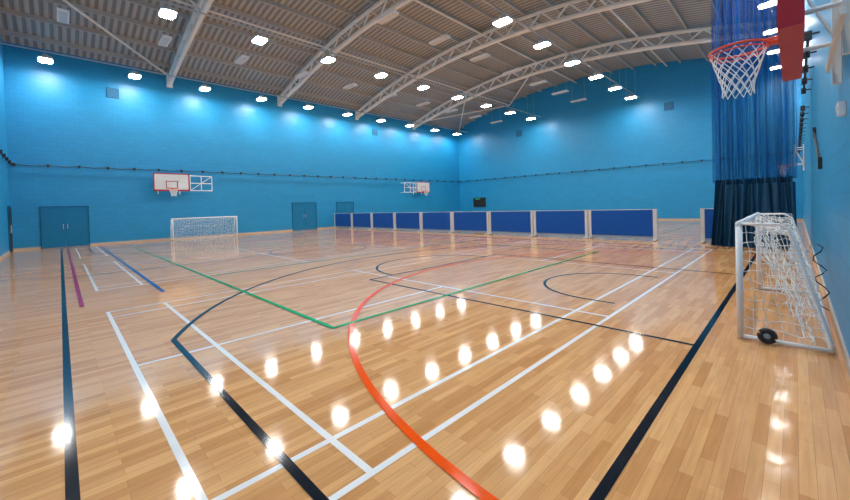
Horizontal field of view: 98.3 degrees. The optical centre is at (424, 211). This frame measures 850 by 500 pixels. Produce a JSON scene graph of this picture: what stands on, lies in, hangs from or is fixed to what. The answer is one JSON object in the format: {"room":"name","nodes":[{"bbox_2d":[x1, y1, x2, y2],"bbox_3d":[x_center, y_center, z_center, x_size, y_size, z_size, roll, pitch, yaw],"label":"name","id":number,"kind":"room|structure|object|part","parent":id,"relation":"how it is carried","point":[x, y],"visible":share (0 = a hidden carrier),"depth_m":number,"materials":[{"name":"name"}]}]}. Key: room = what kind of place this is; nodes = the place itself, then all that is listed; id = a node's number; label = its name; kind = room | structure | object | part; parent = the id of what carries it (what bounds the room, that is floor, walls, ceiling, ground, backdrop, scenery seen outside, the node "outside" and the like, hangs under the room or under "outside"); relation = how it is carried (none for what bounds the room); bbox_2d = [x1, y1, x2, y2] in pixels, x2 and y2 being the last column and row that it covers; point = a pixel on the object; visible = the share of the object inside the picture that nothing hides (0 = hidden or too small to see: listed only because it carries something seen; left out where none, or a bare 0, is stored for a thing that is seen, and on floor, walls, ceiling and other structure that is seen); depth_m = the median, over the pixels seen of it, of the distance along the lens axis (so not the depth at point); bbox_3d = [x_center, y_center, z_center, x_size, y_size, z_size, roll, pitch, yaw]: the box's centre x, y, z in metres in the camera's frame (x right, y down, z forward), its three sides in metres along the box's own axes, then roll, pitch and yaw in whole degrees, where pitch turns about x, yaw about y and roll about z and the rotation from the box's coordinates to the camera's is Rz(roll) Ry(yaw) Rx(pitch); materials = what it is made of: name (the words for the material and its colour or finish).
{"room":"sports hall","nodes":[
{"label":"sports hall","id":0,"kind":"room"},
{"bbox_2d":[0,34,9,255],"bbox_3d":[-10.754,-4.340,8.033,0.250,12.200,27.130,-3,1,-45],"label":"wall","id":1,"kind":"structure","parent":0,"point":[4,176],"depth_m":16.40,"materials":[{"name":"blue paint"}]},
{"bbox_2d":[0,251,9,259],"bbox_3d":[-10.477,1.702,8.226,0.020,0.100,27.130,-3,1,-45],"label":"baseboard","id":2,"kind":"structure","parent":1,"relation":"attached to","point":[8,252],"depth_m":15.21,"materials":[{"name":"beige wood"}]},
{"bbox_2d":[0,150,13,165],"bbox_3d":[-11.140,-2.420,8.822,0.190,0.140,24.930,-3,1,-45],"label":"cable","id":3,"kind":"object","parent":1,"relation":"attached to","point":[1,151],"visible":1,"depth_m":15.94,"materials":[{"name":"black plastic"}]},
{"bbox_2d":[7,206,12,252],"bbox_3d":[-19.364,0.798,17.192,0.110,2.150,1.100,-3,1,-45],"label":"leaf","id":4,"kind":"object","parent":1,"relation":"attached to","point":[9,211],"visible":0.98,"depth_m":16.86,"materials":[{"name":"blue"}]},
{"bbox_2d":[2,41,459,248],"bbox_3d":[-8.262,-3.740,29.792,33.900,10.150,0.250,-3,1,-45],"label":"wall","id":5,"kind":"structure","parent":0,"point":[59,113],"depth_m":23.14,"materials":[{"name":"blue paint"}]},
{"bbox_2d":[39,206,89,248],"bbox_3d":[-18.714,0.757,19.141,1.840,2.130,0.050,-3,1,-45],"label":"frame","id":6,"kind":"object","parent":5,"relation":"attached to","point":[39,206],"visible":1,"depth_m":18.91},
{"bbox_2d":[41,207,88,247],"bbox_3d":[-18.710,0.779,19.138,1.724,2.065,0.060,-3,1,-45],"label":"leaves","id":7,"kind":"object","parent":5,"relation":"attached to","point":[54,233],"visible":1,"depth_m":19.10,"materials":[{"name":"wood"}]},
{"bbox_2d":[106,87,118,98],"bbox_3d":[-17.438,-6.643,20.509,0.550,0.550,0.050,-3,1,-45],"label":"air vent","id":8,"kind":"object","parent":5,"relation":"in","point":[110,92],"visible":1,"depth_m":20.51,"materials":[{"name":"metal"}]},
{"bbox_2d":[13,227,332,250],"bbox_3d":[-8.017,1.281,29.777,33.900,0.100,0.020,-3,1,-45],"label":"baseboard","id":9,"kind":"structure","parent":5,"relation":"attached to","point":[30,248],"depth_m":22.00,"materials":[{"name":"beige wood"}]},
{"bbox_2d":[153,173,212,195],"bbox_3d":[-14.564,-1.622,22.268,3.126,1.363,1.517,-3,1,-45],"label":"basketball hoop","id":10,"kind":"object","parent":5,"relation":"attached to","point":[172,182],"visible":1,"depth_m":21.72,"materials":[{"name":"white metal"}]},
{"bbox_3d":[-14.095,-1.778,22.912,0.517,0.952,1.896,-1,1,21],"label":"swing frame","id":11,"kind":"part","parent":10,"relation":"part of","materials":[{"name":"white paint"}]},
{"bbox_2d":[13,163,458,182],"bbox_3d":[-8.116,-2.846,29.615,33.500,0.140,0.190,-3,1,-45],"label":"cable","id":12,"kind":"object","parent":5,"relation":"attached to","point":[14,164],"visible":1,"depth_m":24.26,"materials":[{"name":"black plastic"}]},
{"bbox_2d":[293,203,315,230],"bbox_3d":[-9.309,0.347,28.479,1.884,2.065,0.060,-3,1,-45],"label":"leaves","id":13,"kind":"object","parent":5,"relation":"attached to","point":[304,214],"visible":0.98,"depth_m":28.45,"materials":[{"name":"wood"}]},
{"bbox_2d":[292,202,316,230],"bbox_3d":[-9.313,0.325,28.482,2.000,2.130,0.050,-3,1,-45],"label":"frame","id":14,"kind":"object","parent":5,"relation":"attached to","point":[301,202],"visible":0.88,"depth_m":28.57,"materials":[{"name":"blue wood"}]},
{"bbox_2d":[337,202,352,212],"bbox_3d":[-6.721,0.229,31.050,1.584,2.065,0.060,-3,1,-45],"label":"door","id":15,"kind":"structure","parent":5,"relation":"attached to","point":[346,207],"depth_m":31.05,"materials":[{"name":"metal"}]},
{"bbox_2d":[372,129,377,135],"bbox_3d":[-4.534,-7.236,33.330,0.550,0.550,0.050,-3,1,-45],"label":"air vent","id":16,"kind":"object","parent":5,"relation":"in","point":[374,131],"visible":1,"depth_m":33.28,"materials":[{"name":"metal"}]},
{"bbox_2d":[401,182,429,195],"bbox_3d":[-0.721,-2.259,36.021,3.126,1.363,1.517,-3,1,-45],"label":"basketball hoop","id":17,"kind":"object","parent":5,"relation":"attached to","point":[422,187],"visible":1,"depth_m":36.23,"materials":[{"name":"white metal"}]},
{"bbox_3d":[-1.374,-2.363,35.551,1.896,0.952,0.517,-2,1,-21],"label":"swing frame","id":18,"kind":"part","parent":17,"relation":"part of","materials":[{"name":"white paint"}]},
{"bbox_2d":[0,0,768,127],"bbox_3d":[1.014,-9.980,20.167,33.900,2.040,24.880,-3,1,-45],"label":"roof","id":19,"kind":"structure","parent":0,"point":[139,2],"depth_m":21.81,"materials":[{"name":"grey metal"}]},
{"bbox_2d":[0,42,467,132],"bbox_3d":[-7.286,-8.223,28.602,33.840,0.050,0.060,-3,1,-45],"label":"conduit","id":20,"kind":"object","parent":19,"relation":"attached to","point":[0,42],"visible":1,"depth_m":21.82,"materials":[{"name":"metal"}]},
{"bbox_2d":[157,0,539,116],"bbox_3d":[-1.157,-8.306,22.429,33.840,0.050,0.060,-3,1,-45],"label":"conduit","id":21,"kind":"object","parent":19,"relation":"attached to","point":[166,2],"visible":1,"depth_m":17.96,"materials":[{"name":"metal"}]},
{"bbox_2d":[482,0,638,96],"bbox_3d":[4.585,-8.385,16.646,33.840,0.050,0.060,-3,1,-45],"label":"conduit","id":22,"kind":"object","parent":19,"relation":"attached to","point":[485,1],"visible":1,"depth_m":18.38,"materials":[{"name":"metal"}]},
{"bbox_2d":[0,0,776,129],"bbox_3d":[1.201,-9.964,19.979,34.400,2.298,27.630,-3,1,-45],"label":"ceiling","id":23,"kind":"structure","parent":0,"point":[696,13],"depth_m":21.67,"materials":[{"name":"grey metal"}]},
{"bbox_2d":[37,35,52,63],"bbox_3d":[-18.284,-7.980,17.679,0.520,1.415,0.760,-3,1,-45],"label":"light","id":24,"kind":"object","parent":23,"relation":"hanging from","point":[44,58],"visible":1,"depth_m":17.55,"materials":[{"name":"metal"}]},
{"bbox_2d":[57,0,69,23],"bbox_3d":[-14.605,-8.808,14.790,0.360,1.964,1.200,-3,1,-45],"label":"heater","id":25,"kind":"object","parent":23,"relation":"hanging from","point":[62,14],"visible":1,"depth_m":14.65,"materials":[{"name":"white paint"}]},
{"bbox_2d":[128,52,140,78],"bbox_3d":[-15.880,-8.090,20.067,0.520,1.415,0.760,-3,1,-45],"label":"light","id":26,"kind":"object","parent":23,"relation":"hanging from","point":[133,74],"visible":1,"depth_m":19.93,"materials":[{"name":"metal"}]},
{"bbox_2d":[158,17,171,46],"bbox_3d":[-12.202,-8.919,17.178,0.360,1.964,1.200,-3,1,-45],"label":"heater","id":27,"kind":"object","parent":23,"relation":"hanging from","point":[164,41],"visible":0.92,"depth_m":17.02,"materials":[{"name":"white paint"}]},
{"bbox_2d":[158,0,176,19],"bbox_3d":[-9.774,-8.945,13.882,0.520,2.957,0.760,-3,1,-45],"label":"light","id":28,"kind":"object","parent":23,"relation":"hanging from","point":[165,11],"visible":1,"depth_m":13.77,"materials":[{"name":"metal"}]},
{"bbox_2d":[166,0,213,87],"bbox_3d":[-6.051,-9.100,12.767,0.320,2.780,27.153,-3,1,-45],"label":"roof truss","id":29,"kind":"object","parent":23,"relation":"attached to","point":[189,34],"depth_m":18.87,"materials":[{"name":"white metal"}]},
{"bbox_2d":[199,67,210,90],"bbox_3d":[-13.477,-8.201,22.455,0.520,1.415,0.760,-3,1,-45],"label":"light","id":30,"kind":"object","parent":23,"relation":"hanging from","point":[203,87],"visible":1,"depth_m":22.30,"materials":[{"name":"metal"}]},
{"bbox_2d":[234,20,248,64],"bbox_3d":[-9.798,-9.029,19.566,0.360,1.964,1.200,-3,1,-45],"label":"heater","id":31,"kind":"object","parent":23,"relation":"hanging from","point":[240,60],"visible":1,"depth_m":19.42,"materials":[{"name":"white paint"}]},
{"bbox_2d":[251,0,267,44],"bbox_3d":[-7.370,-9.055,16.270,0.520,2.957,0.760,-3,1,-45],"label":"light","id":32,"kind":"object","parent":23,"relation":"hanging from","point":[258,38],"visible":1,"depth_m":16.16,"materials":[{"name":"metal"}]},
{"bbox_2d":[256,77,266,100],"bbox_3d":[-11.073,-8.311,24.843,0.520,1.415,0.760,-3,1,-45],"label":"light","id":33,"kind":"object","parent":23,"relation":"hanging from","point":[260,97],"visible":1,"depth_m":24.69,"materials":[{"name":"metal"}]},
{"bbox_2d":[294,63,308,78],"bbox_3d":[-7.394,-9.140,21.954,0.360,1.964,1.200,-3,1,-45],"label":"heater","id":34,"kind":"object","parent":23,"relation":"hanging from","point":[303,73],"visible":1,"depth_m":21.82,"materials":[{"name":"white paint"}]},
{"bbox_2d":[303,104,312,108],"bbox_3d":[-8.669,-8.422,27.231,0.520,1.415,0.760,-3,1,-45],"label":"light","id":35,"kind":"object","parent":23,"relation":"hanging from","point":[307,106],"visible":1,"depth_m":27.11,"materials":[{"name":"metal"}]},
{"bbox_2d":[321,5,335,63],"bbox_3d":[-4.967,-9.166,18.657,0.520,2.957,0.760,-3,1,-45],"label":"light","id":36,"kind":"object","parent":23,"relation":"hanging from","point":[327,58],"visible":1,"depth_m":18.54,"materials":[{"name":"metal"}]},
{"bbox_2d":[277,0,411,106],"bbox_3d":[-1.229,-9.321,17.558,0.320,2.780,27.153,-3,1,-45],"label":"roof truss","id":37,"kind":"object","parent":23,"relation":"attached to","point":[280,100],"depth_m":20.89,"materials":[{"name":"white metal"}]},
{"bbox_2d":[343,109,351,115],"bbox_3d":[-6.266,-8.532,29.619,0.520,1.415,0.760,-3,1,-45],"label":"light","id":38,"kind":"object","parent":23,"relation":"hanging from","point":[347,113],"visible":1,"depth_m":29.48,"materials":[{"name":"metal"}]},
{"bbox_2d":[343,57,357,89],"bbox_3d":[-4.991,-9.250,24.342,0.360,1.964,1.200,-3,1,-45],"label":"heater","id":39,"kind":"object","parent":23,"relation":"hanging from","point":[351,85],"visible":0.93,"depth_m":24.24,"materials":[{"name":"white paint"}]},
{"bbox_2d":[63,0,666,131],"bbox_3d":[-1.159,-9.642,22.369,33.984,2.158,20.093,-3,1,-45],"label":"roof bracing","id":40,"kind":"structure","parent":23,"relation":"attached to","point":[194,4],"depth_m":21.20,"materials":[{"name":"white metal"}]},
{"bbox_2d":[376,104,384,121],"bbox_3d":[-3.862,-8.643,32.007,0.520,1.415,0.760,-3,1,-45],"label":"light","id":41,"kind":"object","parent":23,"relation":"hanging from","point":[380,119],"visible":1,"depth_m":31.88,"materials":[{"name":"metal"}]},
{"bbox_2d":[374,33,387,77],"bbox_3d":[-2.563,-9.276,21.046,0.520,2.957,0.760,-3,1,-45],"label":"light","id":42,"kind":"object","parent":23,"relation":"hanging from","point":[380,74],"visible":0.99,"depth_m":20.94,"materials":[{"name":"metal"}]},
{"bbox_2d":[376,0,398,23],"bbox_3d":[-1.702,-9.683,16.199,0.360,2.295,1.200,-3,1,-45],"label":"heater","id":43,"kind":"object","parent":23,"relation":"hanging from","point":[392,13],"visible":1,"depth_m":16.13,"materials":[{"name":"white paint"}]},
{"bbox_2d":[383,70,396,98],"bbox_3d":[-2.587,-9.361,26.730,0.360,1.964,1.200,-3,1,-45],"label":"heater","id":44,"kind":"object","parent":23,"relation":"hanging from","point":[391,94],"visible":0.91,"depth_m":26.65,"materials":[{"name":"white paint"}]},
{"bbox_2d":[417,43,428,89],"bbox_3d":[-0.159,-9.387,23.434,0.520,2.957,0.760,-3,1,-45],"label":"light","id":45,"kind":"object","parent":23,"relation":"hanging from","point":[422,86],"visible":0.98,"depth_m":23.34,"materials":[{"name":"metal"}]},
{"bbox_2d":[416,98,429,106],"bbox_3d":[-0.184,-9.471,29.118,0.360,1.964,1.200,-3,1,-45],"label":"heater","id":46,"kind":"object","parent":23,"relation":"hanging from","point":[426,102],"visible":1,"depth_m":29.05,"materials":[{"name":"white paint"}]},
{"bbox_2d":[429,9,450,45],"bbox_3d":[0.702,-9.794,18.587,0.360,2.295,1.200,-3,1,-45],"label":"heater","id":47,"kind":"object","parent":23,"relation":"hanging from","point":[444,37],"visible":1,"depth_m":18.50,"materials":[{"name":"white paint"}]},
{"bbox_2d":[445,98,457,112],"bbox_3d":[2.220,-9.582,31.506,0.360,1.964,1.200,-3,1,-45],"label":"heater","id":48,"kind":"object","parent":23,"relation":"hanging from","point":[452,110],"visible":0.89,"depth_m":31.43,"materials":[{"name":"white paint"}]},
{"bbox_2d":[452,69,462,98],"bbox_3d":[2.244,-9.497,25.822,0.520,2.957,0.760,-3,1,-45],"label":"light","id":49,"kind":"object","parent":23,"relation":"hanging from","point":[456,96],"visible":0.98,"depth_m":25.70,"materials":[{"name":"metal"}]},
{"bbox_2d":[469,102,481,118],"bbox_3d":[4.624,-9.692,33.894,0.360,1.964,1.200,-3,1,-45],"label":"heater","id":50,"kind":"object","parent":23,"relation":"hanging from","point":[477,116],"visible":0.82,"depth_m":33.72,"materials":[{"name":"white paint"}]},
{"bbox_2d":[470,27,490,61],"bbox_3d":[3.106,-9.904,20.975,0.360,2.295,1.200,-3,1,-45],"label":"heater","id":51,"kind":"object","parent":23,"relation":"hanging from","point":[485,55],"visible":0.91,"depth_m":20.86,"materials":[{"name":"white paint"}]},
{"bbox_2d":[481,72,490,106],"bbox_3d":[4.648,-9.607,28.210,0.520,2.957,0.760,-3,1,-45],"label":"light","id":52,"kind":"object","parent":23,"relation":"hanging from","point":[486,104],"visible":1,"depth_m":28.08,"materials":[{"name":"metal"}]},
{"bbox_2d":[492,5,512,26],"bbox_3d":[3.181,-9.293,15.263,0.520,2.834,0.760,-3,1,-45],"label":"light","id":53,"kind":"object","parent":23,"relation":"hanging from","point":[502,19],"visible":1,"depth_m":15.15,"materials":[{"name":"metal"}]},
{"bbox_2d":[355,0,652,119],"bbox_3d":[3.592,-9.543,22.348,0.320,2.780,27.153,-3,1,-45],"label":"roof truss","id":54,"kind":"object","parent":23,"relation":"attached to","point":[621,3],"depth_m":21.59,"materials":[{"name":"white metal"}]},
{"bbox_2d":[505,78,514,113],"bbox_3d":[7.051,-9.718,30.598,0.520,2.957,0.760,-3,1,-45],"label":"light","id":55,"kind":"object","parent":23,"relation":"hanging from","point":[510,111],"visible":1,"depth_m":30.47,"materials":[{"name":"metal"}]},
{"bbox_2d":[502,40,521,75],"bbox_3d":[5.509,-10.015,23.363,0.360,2.295,1.200,-3,1,-45],"label":"heater","id":56,"kind":"object","parent":23,"relation":"hanging from","point":[516,69],"visible":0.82,"depth_m":23.26,"materials":[{"name":"white paint"}]},
{"bbox_2d":[526,102,535,119],"bbox_3d":[9.455,-9.828,32.986,0.520,2.957,0.760,-3,1,-45],"label":"light","id":57,"kind":"object","parent":23,"relation":"hanging from","point":[531,117],"visible":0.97,"depth_m":32.85,"materials":[{"name":"metal"}]},
{"bbox_2d":[529,57,547,85],"bbox_3d":[7.913,-10.125,25.751,0.360,2.295,1.200,-3,1,-45],"label":"heater","id":58,"kind":"object","parent":23,"relation":"hanging from","point":[542,81],"visible":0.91,"depth_m":25.68,"materials":[{"name":"white paint"}]},
{"bbox_2d":[533,11,550,48],"bbox_3d":[5.585,-9.404,17.651,0.520,2.834,0.760,-3,1,-45],"label":"light","id":59,"kind":"object","parent":23,"relation":"hanging from","point":[541,43],"visible":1,"depth_m":17.55,"materials":[{"name":"metal"}]},
{"bbox_2d":[552,75,568,94],"bbox_3d":[10.316,-10.236,28.139,0.360,2.295,1.200,-3,1,-45],"label":"heater","id":60,"kind":"object","parent":23,"relation":"hanging from","point":[566,90],"visible":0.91,"depth_m":28.06,"materials":[{"name":"white paint"}]},
{"bbox_2d":[564,10,579,65],"bbox_3d":[7.988,-9.514,20.039,0.520,2.834,0.760,-3,1,-45],"label":"light","id":61,"kind":"object","parent":23,"relation":"hanging from","point":[572,61],"visible":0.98,"depth_m":19.93,"materials":[{"name":"metal"}]},
{"bbox_2d":[570,93,586,102],"bbox_3d":[12.720,-10.346,30.527,0.360,2.295,1.200,-3,1,-45],"label":"heater","id":62,"kind":"object","parent":23,"relation":"hanging from","point":[584,98],"visible":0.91,"depth_m":30.36,"materials":[{"name":"white paint"}]},
{"bbox_2d":[413,21,776,129],"bbox_3d":[8.413,-9.764,27.138,0.320,2.780,27.153,-3,1,-45],"label":"roof truss","id":63,"kind":"object","parent":23,"relation":"attached to","point":[683,42],"depth_m":24.10,"materials":[{"name":"white metal"}]},
{"bbox_2d":[589,50,602,79],"bbox_3d":[10.392,-9.625,22.427,0.520,2.834,0.760,-3,1,-45],"label":"light","id":64,"kind":"object","parent":23,"relation":"hanging from","point":[595,75],"visible":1,"depth_m":22.29,"materials":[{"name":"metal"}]},
{"bbox_2d":[608,50,621,90],"bbox_3d":[12.795,-9.735,24.815,0.520,2.834,0.760,-3,1,-45],"label":"light","id":65,"kind":"object","parent":23,"relation":"hanging from","point":[615,86],"visible":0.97,"depth_m":24.70,"materials":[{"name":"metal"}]},
{"bbox_2d":[625,59,636,99],"bbox_3d":[15.199,-9.846,27.203,0.520,2.834,0.760,-3,1,-45],"label":"light","id":66,"kind":"object","parent":23,"relation":"hanging from","point":[630,96],"visible":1,"depth_m":27.08,"materials":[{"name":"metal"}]},
{"bbox_2d":[711,0,799,248],"bbox_3d":[9.938,-4.014,11.260,0.783,10.177,2.503,-3,1,-45],"label":"curtain","id":67,"kind":"object","parent":23,"relation":"hanging from","point":[736,199],"visible":0.71,"depth_m":11.26,"materials":[{"name":"blue fabric"}]},
{"bbox_2d":[767,0,775,6],"bbox_3d":[13.577,-8.808,14.446,0.520,1.268,0.760,-3,1,-45],"label":"light","id":68,"kind":"object","parent":23,"relation":"hanging from","point":[768,1],"visible":0.13,"depth_m":14.40,"materials":[{"name":"metal"}]},
{"bbox_2d":[767,24,776,34],"bbox_3d":[15.981,-8.918,16.834,0.520,1.268,0.760,-3,1,-45],"label":"light","id":69,"kind":"object","parent":23,"relation":"hanging from","point":[770,27],"visible":0.23,"depth_m":16.78,"materials":[{"name":"metal"}]},
{"bbox_2d":[768,46,776,53],"bbox_3d":[18.385,-9.029,19.222,0.520,1.268,0.760,-3,1,-45],"label":"light","id":70,"kind":"object","parent":23,"relation":"hanging from","point":[775,47],"visible":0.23,"depth_m":19.21,"materials":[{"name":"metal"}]},
{"bbox_2d":[0,220,849,499],"bbox_3d":[1.538,1.300,20.161,34.400,0.200,27.630,-3,1,-45],"label":"floor","id":71,"kind":"structure","parent":0,"point":[746,419],"depth_m":3.52,"materials":[{"name":"brown wood"}]},
{"bbox_2d":[170,216,237,240],"bbox_3d":[-13.563,0.955,22.648,3.567,1.290,0.733,-3,1,-45],"label":"goal","id":72,"kind":"object","parent":71,"relation":"on","point":[231,217],"visible":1,"depth_m":22.72,"materials":[{"name":"white paint"}]},
{"bbox_2d":[333,213,351,228],"bbox_3d":[-6.482,0.688,29.198,0.500,1.188,2.515,-3,1,-45],"label":"barrier panel","id":73,"kind":"object","parent":71,"relation":"on","point":[341,220],"visible":0.94,"depth_m":29.16,"materials":[{"name":"metal"}]},
{"bbox_2d":[350,213,371,228],"bbox_3d":[-4.689,0.663,27.393,0.500,1.188,2.515,-3,1,-45],"label":"barrier panel","id":74,"kind":"object","parent":71,"relation":"on","point":[359,220],"visible":0.94,"depth_m":27.29,"materials":[{"name":"metal"}]},
{"bbox_2d":[370,212,394,229],"bbox_3d":[-2.896,0.639,25.587,0.500,1.188,2.515,-3,1,-45],"label":"barrier panel","id":75,"kind":"object","parent":71,"relation":"on","point":[379,220],"visible":0.93,"depth_m":25.50,"materials":[{"name":"metal"}]},
{"bbox_2d":[394,212,420,230],"bbox_3d":[-1.103,0.614,23.781,0.500,1.188,2.515,-3,1,-45],"label":"barrier panel","id":76,"kind":"object","parent":71,"relation":"on","point":[403,220],"visible":0.95,"depth_m":23.71,"materials":[{"name":"metal"}]},
{"bbox_2d":[61,220,755,499],"bbox_3d":[1.772,1.184,20.346,31.160,0.009,24.960,-3,1,-45],"label":"court markings","id":77,"kind":"object","parent":71,"relation":"on","point":[72,486],"visible":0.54,"depth_m":3.15,"materials":[{"name":"white paint"}]},
{"bbox_2d":[419,212,451,232],"bbox_3d":[0.690,0.590,21.975,0.500,1.188,2.515,-3,1,-45],"label":"barrier panel","id":78,"kind":"object","parent":71,"relation":"on","point":[430,221],"visible":0.9,"depth_m":21.90,"materials":[{"name":"metal"}]},
{"bbox_2d":[450,211,488,233],"bbox_3d":[2.483,0.565,20.169,0.500,1.188,2.515,-3,1,-45],"label":"barrier panel","id":79,"kind":"object","parent":71,"relation":"on","point":[476,221],"visible":0.86,"depth_m":20.06,"materials":[{"name":"metal"}]},
{"bbox_2d":[487,211,533,235],"bbox_3d":[4.277,0.541,18.363,0.500,1.188,2.515,-3,1,-45],"label":"barrier panel","id":80,"kind":"object","parent":71,"relation":"on","point":[500,222],"visible":0.89,"depth_m":18.27,"materials":[{"name":"metal"}]},
{"bbox_2d":[532,210,588,237],"bbox_3d":[6.070,0.516,16.557,0.500,1.188,2.515,-3,1,-45],"label":"barrier panel","id":81,"kind":"object","parent":71,"relation":"on","point":[551,222],"visible":0.91,"depth_m":16.44,"materials":[{"name":"metal"}]},
{"bbox_2d":[587,209,658,240],"bbox_3d":[7.863,0.491,14.751,0.500,1.188,2.515,-3,1,-45],"label":"barrier panel","id":82,"kind":"object","parent":71,"relation":"on","point":[626,223],"visible":1,"depth_m":14.62,"materials":[{"name":"metal"}]},
{"bbox_2d":[700,208,713,242],"bbox_3d":[10.478,0.456,12.117,0.500,1.188,2.250,-3,1,-45],"label":"barrier panel","id":83,"kind":"object","parent":71,"relation":"on","point":[706,214],"visible":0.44,"depth_m":12.76,"materials":[{"name":"metal"}]},
{"bbox_2d":[735,212,834,353],"bbox_3d":[4.760,0.694,4.864,3.134,1.290,0.733,-3,1,-45],"label":"goal","id":84,"kind":"object","parent":71,"relation":"on","point":[766,335],"visible":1,"depth_m":4.04,"materials":[{"name":"white paint"}]},
{"bbox_2d":[458,54,802,218],"bbox_3d":[13.459,-5.453,32.089,0.250,12.200,27.130,-3,1,-45],"label":"wall","id":85,"kind":"structure","parent":0,"point":[607,130],"depth_m":30.07,"materials":[{"name":"blue paint"}]},
{"bbox_2d":[473,197,485,206],"bbox_3d":[5.881,-1.046,39.676,0.085,1.000,1.600,-3,1,-45],"label":"scoreboard","id":86,"kind":"object","parent":85,"relation":"attached to","point":[477,202],"visible":1,"depth_m":39.62,"materials":[{"name":"black plastic"}]},
{"bbox_2d":[516,130,521,136],"bbox_3d":[9.222,-7.691,36.037,0.050,0.600,0.600,-3,1,-45],"label":"air vent","id":87,"kind":"object","parent":85,"relation":"in","point":[518,133],"visible":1,"depth_m":36.01,"materials":[{"name":"metal"}]},
{"bbox_2d":[460,152,791,181],"bbox_3d":[13.361,-3.527,31.965,0.190,0.140,26.630,-3,1,-45],"label":"cable","id":88,"kind":"object","parent":85,"relation":"attached to","point":[702,160],"visible":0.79,"depth_m":30.56,"materials":[{"name":"black plastic"}]},
{"bbox_2d":[664,101,673,110],"bbox_3d":[18.029,-7.811,27.167,0.050,0.600,0.600,-3,1,-45],"label":"air vent","id":89,"kind":"object","parent":85,"relation":"in","point":[668,106],"visible":1,"depth_m":27.16,"materials":[{"name":"metal"}]},
{"bbox_2d":[657,218,802,219],"bbox_3d":[13.544,0.598,32.092,0.020,0.100,27.130,-3,1,-45],"label":"baseboard","id":90,"kind":"structure","parent":85,"relation":"attached to","point":[657,218],"depth_m":27.18,"materials":[{"name":"beige wood"}]},
{"bbox_2d":[801,0,849,357],"bbox_3d":[11.028,-4.004,10.363,33.900,10.150,0.250,-3,1,-45],"label":"wall","id":91,"kind":"structure","parent":0,"point":[826,190],"depth_m":5.06,"materials":[{"name":"blue paint"}]},
{"bbox_2d":[708,0,849,99],"bbox_3d":[3.311,-2.056,3.528,1.860,1.762,0.962,-3,1,-45],"label":"basketball hoop","id":92,"kind":"object","parent":91,"relation":"attached to","point":[791,14],"visible":1,"depth_m":3.49,"materials":[{"name":"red metal"}]},
{"bbox_2d":[791,144,804,170],"bbox_3d":[17.854,-2.523,17.971,1.800,1.363,0.967,-3,1,-45],"label":"basketball hoop","id":93,"kind":"object","parent":91,"relation":"attached to","point":[803,160],"visible":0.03,"depth_m":17.31,"materials":[{"name":"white metal"}]},
{"bbox_2d":[798,105,808,152],"bbox_3d":[17.069,-3.391,16.662,16.000,0.140,0.190,-3,1,-45],"label":"cable","id":94,"kind":"object","parent":91,"relation":"attached to","point":[802,108],"visible":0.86,"depth_m":13.66,"materials":[{"name":"black plastic"}]},
{"bbox_2d":[801,30,819,93],"bbox_3d":[8.554,-3.200,8.206,5.000,0.140,0.190,-3,1,-45],"label":"cable","id":95,"kind":"object","parent":91,"relation":"attached to","point":[808,34],"visible":0.93,"depth_m":7.59,"materials":[{"name":"black plastic"}]},
{"bbox_2d":[813,127,821,168],"bbox_3d":[7.526,-1.270,7.059,2.400,1.000,0.050,-3,1,-45],"label":"pole","id":96,"kind":"object","parent":91,"relation":"attached to","point":[819,159],"visible":0.89,"depth_m":6.77,"materials":[{"name":"black plastic"}]},
{"bbox_2d":[803,220,849,378],"bbox_3d":[11.084,1.019,10.540,33.900,0.100,0.020,-3,1,-45],"label":"baseboard","id":97,"kind":"structure","parent":91,"relation":"attached to","point":[846,358],"depth_m":4.29,"materials":[{"name":"beige wood"}]},
{"bbox_2d":[835,100,845,116],"bbox_3d":[3.776,-0.937,3.339,0.120,0.120,0.060,-3,1,-45],"label":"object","id":98,"kind":"object","parent":91,"relation":"attached to","point":[840,109],"visible":1,"depth_m":3.30,"materials":[{"name":"white paint"}]}
]}

